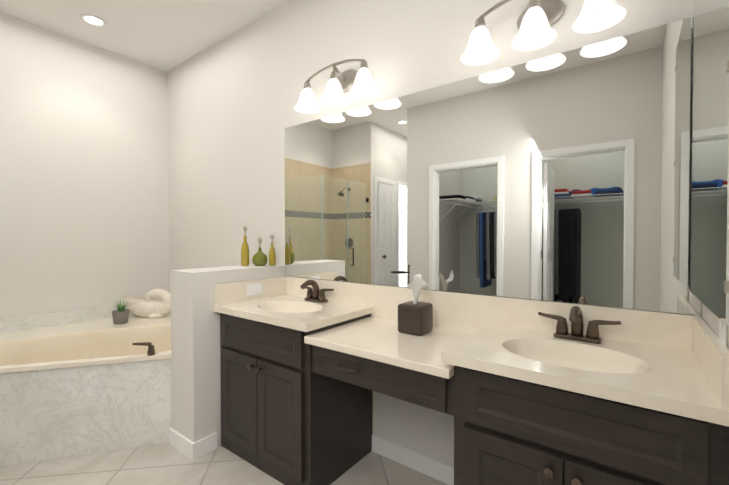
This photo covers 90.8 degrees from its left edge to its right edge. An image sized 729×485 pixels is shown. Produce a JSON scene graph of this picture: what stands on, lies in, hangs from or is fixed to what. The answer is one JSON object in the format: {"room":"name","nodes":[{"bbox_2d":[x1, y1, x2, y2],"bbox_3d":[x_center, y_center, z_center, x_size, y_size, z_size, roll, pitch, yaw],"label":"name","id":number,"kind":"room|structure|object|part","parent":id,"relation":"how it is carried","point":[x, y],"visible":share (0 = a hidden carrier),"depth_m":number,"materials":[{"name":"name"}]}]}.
{"room":"bathroom","nodes":[
{"label":"bathroom","id":0,"kind":"room"},
{"bbox_2d":[0,12,168,318],"bbox_3d":[-2.734,-0.234,2.546,0.120,2.845,2.540,1,1,37],"label":"wall","id":1,"kind":"structure","parent":0,"point":[83,174],"depth_m":2.95,"materials":[{"name":"white paint"}]},
{"bbox_2d":[0,0,288,70],"bbox_3d":[-1.494,-1.659,0.876,4.085,0.050,3.940,1,1,37],"label":"ceiling","id":2,"kind":"structure","parent":0,"point":[166,35],"depth_m":2.70,"materials":[{"name":"white paint"}]},
{"bbox_2d":[80,14,106,26],"bbox_3d":[-2.021,-1.653,2.681,0.160,0.009,0.160,1,1,37],"label":"recessed light","id":3,"kind":"object","parent":2,"relation":"in","point":[83,16],"depth_m":2.68,"materials":[{"name":"white paint"}]},
{"bbox_2d":[0,442,447,484],"bbox_3d":[-1.494,1.235,0.914,4.085,0.050,3.940,1,1,37],"label":"floor","id":4,"kind":"structure","parent":0,"point":[167,463],"depth_m":1.88,"materials":[{"name":"tile"}]},
{"bbox_2d":[0,299,171,466],"bbox_3d":[-1.777,0.872,2.517,1.459,0.635,1.457,1,1,37],"label":"tub","id":5,"kind":"object","parent":4,"relation":"on","point":[83,381],"visible":0.73,"depth_m":2.08,"materials":[{"name":"beige stone"}]},
{"bbox_2d":[112,299,128,323],"bbox_3d":[-1.967,0.553,2.911,0.189,0.201,0.127,1,1,37],"label":"potted plant","id":6,"kind":"object","parent":5,"relation":"on","point":[120,314],"visible":1,"depth_m":2.88,"materials":[{"name":"green plant"}]},
{"bbox_3d":[-1.979,0.602,2.916,0.120,0.102,0.120,1,1,37],"label":"pot","id":7,"kind":"part","parent":6,"relation":"part of","materials":[{"name":"grey ceramic"}]},
{"bbox_3d":[-1.297,0.625,2.116,0.083,0.078,0.102,1,1,37],"label":"handle","id":8,"kind":"part","parent":5,"relation":"part of","materials":[{"name":"brown metal"}]},
{"bbox_2d":[123,289,170,317],"bbox_3d":[-1.885,0.536,3.148,0.437,0.261,0.152,0,1,-2],"label":"planter","id":9,"kind":"object","parent":5,"relation":"on","point":[148,305],"visible":0.96,"depth_m":3.11,"materials":[{"name":"beige ceramic"}]},
{"bbox_2d":[213,308,728,484],"bbox_3d":[0.136,0.801,1.653,2.117,0.798,0.546,1,1,37],"label":"bathroom vanity","id":10,"kind":"object","parent":4,"relation":"on","point":[529,392],"depth_m":1.32,"materials":[{"name":"brown wood"}]},
{"bbox_3d":[-0.541,0.650,1.835,0.032,0.032,0.030,1,1,37],"label":"knob","id":11,"kind":"part","parent":10,"relation":"part of","materials":[{"name":"brown metal"}]},
{"bbox_2d":[213,292,372,327],"bbox_3d":[-0.411,0.379,2.048,0.761,0.035,0.520,1,1,37],"label":"countertop","id":12,"kind":"structure","parent":10,"relation":"on","point":[299,311],"depth_m":2.00,"materials":[{"name":"beige stone"}]},
{"bbox_3d":[-0.693,0.294,2.266,0.005,0.073,0.115,1,1,37],"label":"outlet splash plate","id":13,"kind":"part","parent":12,"relation":"part of","materials":[{"name":"white plastic"}]},
{"bbox_2d":[300,280,333,302],"bbox_3d":[-0.326,0.291,2.159,0.274,0.136,0.148,1,1,37],"label":"faucet","id":14,"kind":"object","parent":12,"relation":"on","point":[317,295],"depth_m":2.17,"materials":[{"name":"brown metal"}]},
{"bbox_3d":[-0.078,0.531,1.509,0.119,0.013,0.029,1,1,37],"label":"drawer pull","id":15,"kind":"part","parent":10,"relation":"part of","materials":[{"name":"brown metal"}]},
{"bbox_3d":[0.169,0.529,1.638,0.698,0.144,0.475,1,1,37],"label":"drawer","id":16,"kind":"part","parent":10,"relation":"part of","materials":[{"name":"brown wood"}]},
{"bbox_2d":[398,274,432,335],"bbox_3d":[0.236,0.288,1.692,0.128,0.268,0.155,1,1,37],"label":"tissue box","id":17,"kind":"object","parent":10,"relation":"on","point":[415,316],"visible":1,"depth_m":1.66,"materials":[{"name":"brown metal"}]},
{"bbox_3d":[0.531,0.661,1.034,0.032,0.032,0.030,1,1,37],"label":"knob","id":18,"kind":"part","parent":10,"relation":"part of","materials":[{"name":"brown metal"}]},
{"bbox_3d":[0.588,0.661,0.992,0.032,0.032,0.030,1,1,37],"label":"knob","id":19,"kind":"part","parent":10,"relation":"part of","materials":[{"name":"brown metal"}]},
{"bbox_2d":[441,324,728,419],"bbox_3d":[0.697,0.390,1.219,0.706,0.035,0.520,1,1,37],"label":"countertop","id":20,"kind":"structure","parent":10,"relation":"on","point":[647,373],"depth_m":1.16,"materials":[{"name":"beige stone"}]},
{"bbox_2d":[538,306,620,343],"bbox_3d":[0.782,0.302,1.331,0.274,0.136,0.148,1,1,37],"label":"faucet","id":21,"kind":"object","parent":20,"relation":"on","point":[561,336],"depth_m":1.35,"materials":[{"name":"brown metal"}]},
{"bbox_2d":[171,264,284,445],"bbox_3d":[-0.848,0.677,2.321,0.255,1.030,0.660,1,1,37],"label":"wall","id":22,"kind":"structure","parent":0,"point":[195,370],"depth_m":2.05,"materials":[{"name":"white paint"}]},
{"bbox_2d":[168,427,194,460],"bbox_3d":[-1.050,1.150,2.058,0.281,0.090,0.013,1,1,37],"label":"baseboard","id":23,"kind":"structure","parent":22,"relation":"attached to","point":[181,443],"depth_m":2.04,"materials":[{"name":"white paint"}]},
{"bbox_2d":[194,432,217,458],"bbox_3d":[-0.898,1.151,2.037,0.013,0.090,0.134,1,1,37],"label":"baseboard","id":24,"kind":"structure","parent":22,"relation":"attached to","point":[206,445],"depth_m":2.03,"materials":[{"name":"white paint"}]},
{"bbox_2d":[241,226,248,265],"bbox_3d":[-0.811,0.019,2.441,0.054,0.281,0.054,1,1,37],"label":"decorative bottle","id":25,"kind":"object","parent":22,"relation":"on","point":[245,254],"visible":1,"depth_m":2.42,"materials":[{"name":"yellow glass"}]},
{"bbox_2d":[214,276,284,303],"bbox_3d":[-0.705,0.297,2.273,0.020,0.122,0.510,1,1,37],"label":"backsplash","id":26,"kind":"structure","parent":22,"relation":"attached to","point":[225,293],"depth_m":2.23,"materials":[{"name":"beige stone"}]},
{"bbox_2d":[252,236,267,265],"bbox_3d":[-0.716,0.053,2.458,0.104,0.211,0.104,1,1,37],"label":"decorative bottle","id":27,"kind":"object","parent":22,"relation":"on","point":[259,258],"visible":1,"depth_m":2.43,"materials":[{"name":"green glass"}]},
{"bbox_2d":[269,234,275,265],"bbox_3d":[-0.635,0.048,2.472,0.049,0.221,0.046,1,1,37],"label":"slim bottle","id":28,"kind":"object","parent":22,"relation":"on","point":[272,257],"visible":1,"depth_m":2.46,"materials":[{"name":"yellow glass"}]},
{"bbox_2d":[167,0,700,466],"bbox_3d":[-0.350,-0.232,2.424,4.085,2.845,0.120,1,1,37],"label":"wall","id":29,"kind":"structure","parent":0,"point":[232,102],"depth_m":2.47,"materials":[{"name":"white paint"}]},
{"bbox_2d":[294,59,378,113],"bbox_3d":[-0.162,-0.918,2.070,0.592,0.217,0.203,1,1,37],"label":"sconce","id":30,"kind":"object","parent":29,"relation":"attached to","point":[359,83],"visible":1,"depth_m":2.06,"materials":[{"name":"white glass"}]},
{"bbox_3d":[-0.347,-0.870,2.183,0.162,0.118,0.162,1,1,37],"label":"lamp shade","id":31,"kind":"part","parent":30,"relation":"part of","materials":[{"name":"white glass"}]},
{"bbox_3d":[-0.175,-0.869,2.054,0.162,0.118,0.162,1,1,37],"label":"lamp shade","id":32,"kind":"part","parent":30,"relation":"part of","materials":[{"name":"white glass"}]},
{"bbox_3d":[-0.149,-0.975,2.086,0.478,0.097,0.132,1,1,37],"label":"frame","id":33,"kind":"part","parent":30,"relation":"part of","materials":[{"name":"silver metal"}]},
{"bbox_3d":[-0.109,-0.964,2.141,0.186,0.128,0.024,1,1,37],"label":"plate","id":34,"kind":"part","parent":30,"relation":"part of","materials":[{"name":"silver metal"}]},
{"bbox_3d":[-0.002,-0.867,1.925,0.162,0.118,0.162,1,1,37],"label":"lamp shade","id":35,"kind":"part","parent":30,"relation":"part of","materials":[{"name":"white glass"}]},
{"bbox_2d":[372,435,453,484],"bbox_3d":[0.325,1.153,1.855,0.698,0.090,0.012,1,1,37],"label":"baseboard","id":36,"kind":"structure","parent":29,"relation":"attached to","point":[429,466],"depth_m":1.89,"materials":[{"name":"white paint"}]},
{"bbox_2d":[285,17,700,314],"bbox_3d":[0.299,-0.270,1.856,2.120,1.020,0.006,1,1,37],"label":"mirror","id":37,"kind":"object","parent":29,"relation":"attached to","point":[566,176],"visible":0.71,"depth_m":1.56,"materials":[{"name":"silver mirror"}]},
{"bbox_2d":[460,0,625,65],"bbox_3d":[0.683,-0.910,1.438,0.592,0.217,0.203,1,1,37],"label":"sconce","id":38,"kind":"object","parent":29,"relation":"attached to","point":[537,19],"visible":1,"depth_m":1.46,"materials":[{"name":"white glass"}]},
{"bbox_3d":[0.498,-0.862,1.551,0.162,0.118,0.162,1,1,37],"label":"lamp shade","id":39,"kind":"part","parent":38,"relation":"part of","materials":[{"name":"white glass"}]},
{"bbox_3d":[0.498,-0.874,1.551,0.060,0.095,0.060,1,1,37],"label":"bulb","id":40,"kind":"part","parent":38,"relation":"part of","materials":[{"name":"white glass"}]},
{"bbox_3d":[0.696,-0.966,1.455,0.478,0.097,0.132,1,1,37],"label":"frame","id":41,"kind":"part","parent":38,"relation":"part of","materials":[{"name":"silver metal"}]},
{"bbox_3d":[0.670,-0.872,1.422,0.060,0.095,0.060,1,1,37],"label":"bulb","id":42,"kind":"part","parent":38,"relation":"part of","materials":[{"name":"white glass"}]},
{"bbox_3d":[0.670,-0.861,1.422,0.162,0.118,0.162,1,1,37],"label":"lamp shade","id":43,"kind":"part","parent":38,"relation":"part of","materials":[{"name":"white glass"}]},
{"bbox_3d":[0.736,-0.956,1.509,0.186,0.128,0.024,1,1,37],"label":"plate","id":44,"kind":"part","parent":38,"relation":"part of","materials":[{"name":"silver metal"}]},
{"bbox_3d":[0.843,-0.870,1.293,0.060,0.095,0.060,1,1,37],"label":"bulb","id":45,"kind":"part","parent":38,"relation":"part of","materials":[{"name":"white glass"}]},
{"bbox_3d":[0.843,-0.859,1.294,0.162,0.118,0.162,1,1,37],"label":"lamp shade","id":46,"kind":"part","parent":38,"relation":"part of","materials":[{"name":"white glass"}]},
{"bbox_2d":[701,302,728,348],"bbox_3d":[0.124,-0.197,-0.252,0.120,2.845,3.600,1,1,37],"label":"wall","id":47,"kind":"structure","parent":0,"point":[710,318],"depth_m":1.07,"materials":[{"name":"white paint"}]},
{"bbox_2d":[689,316,728,407],"bbox_3d":[0.975,0.314,1.017,0.020,0.122,0.510,1,1,37],"label":"backsplash","id":48,"kind":"structure","parent":47,"relation":"attached to","point":[711,355],"depth_m":0.94,"materials":[{"name":"beige stone"}]},
{"bbox_2d":[691,0,728,324],"bbox_3d":[0.937,-0.365,0.965,0.033,1.070,0.574,1,1,37],"label":"mirror","id":49,"kind":"object","parent":47,"relation":"attached to","point":[710,230],"visible":0.97,"depth_m":0.91,"materials":[{"name":"silver mirror"}]},
{"bbox_2d":[718,319,726,346],"bbox_3d":[0.915,0.230,0.919,0.006,0.110,0.075,1,1,37],"label":"outlet","id":50,"kind":"object","parent":47,"relation":"attached to","point":[723,333],"depth_m":0.90,"materials":[{"name":"white plastic"}]},
{"bbox_3d":[0.913,0.206,0.920,0.002,0.029,0.033,1,1,37],"label":"electrical outlet receptacle on the right wall","id":51,"kind":"part","parent":50,"relation":"part of","materials":[{"name":"white plastic"}]}
]}

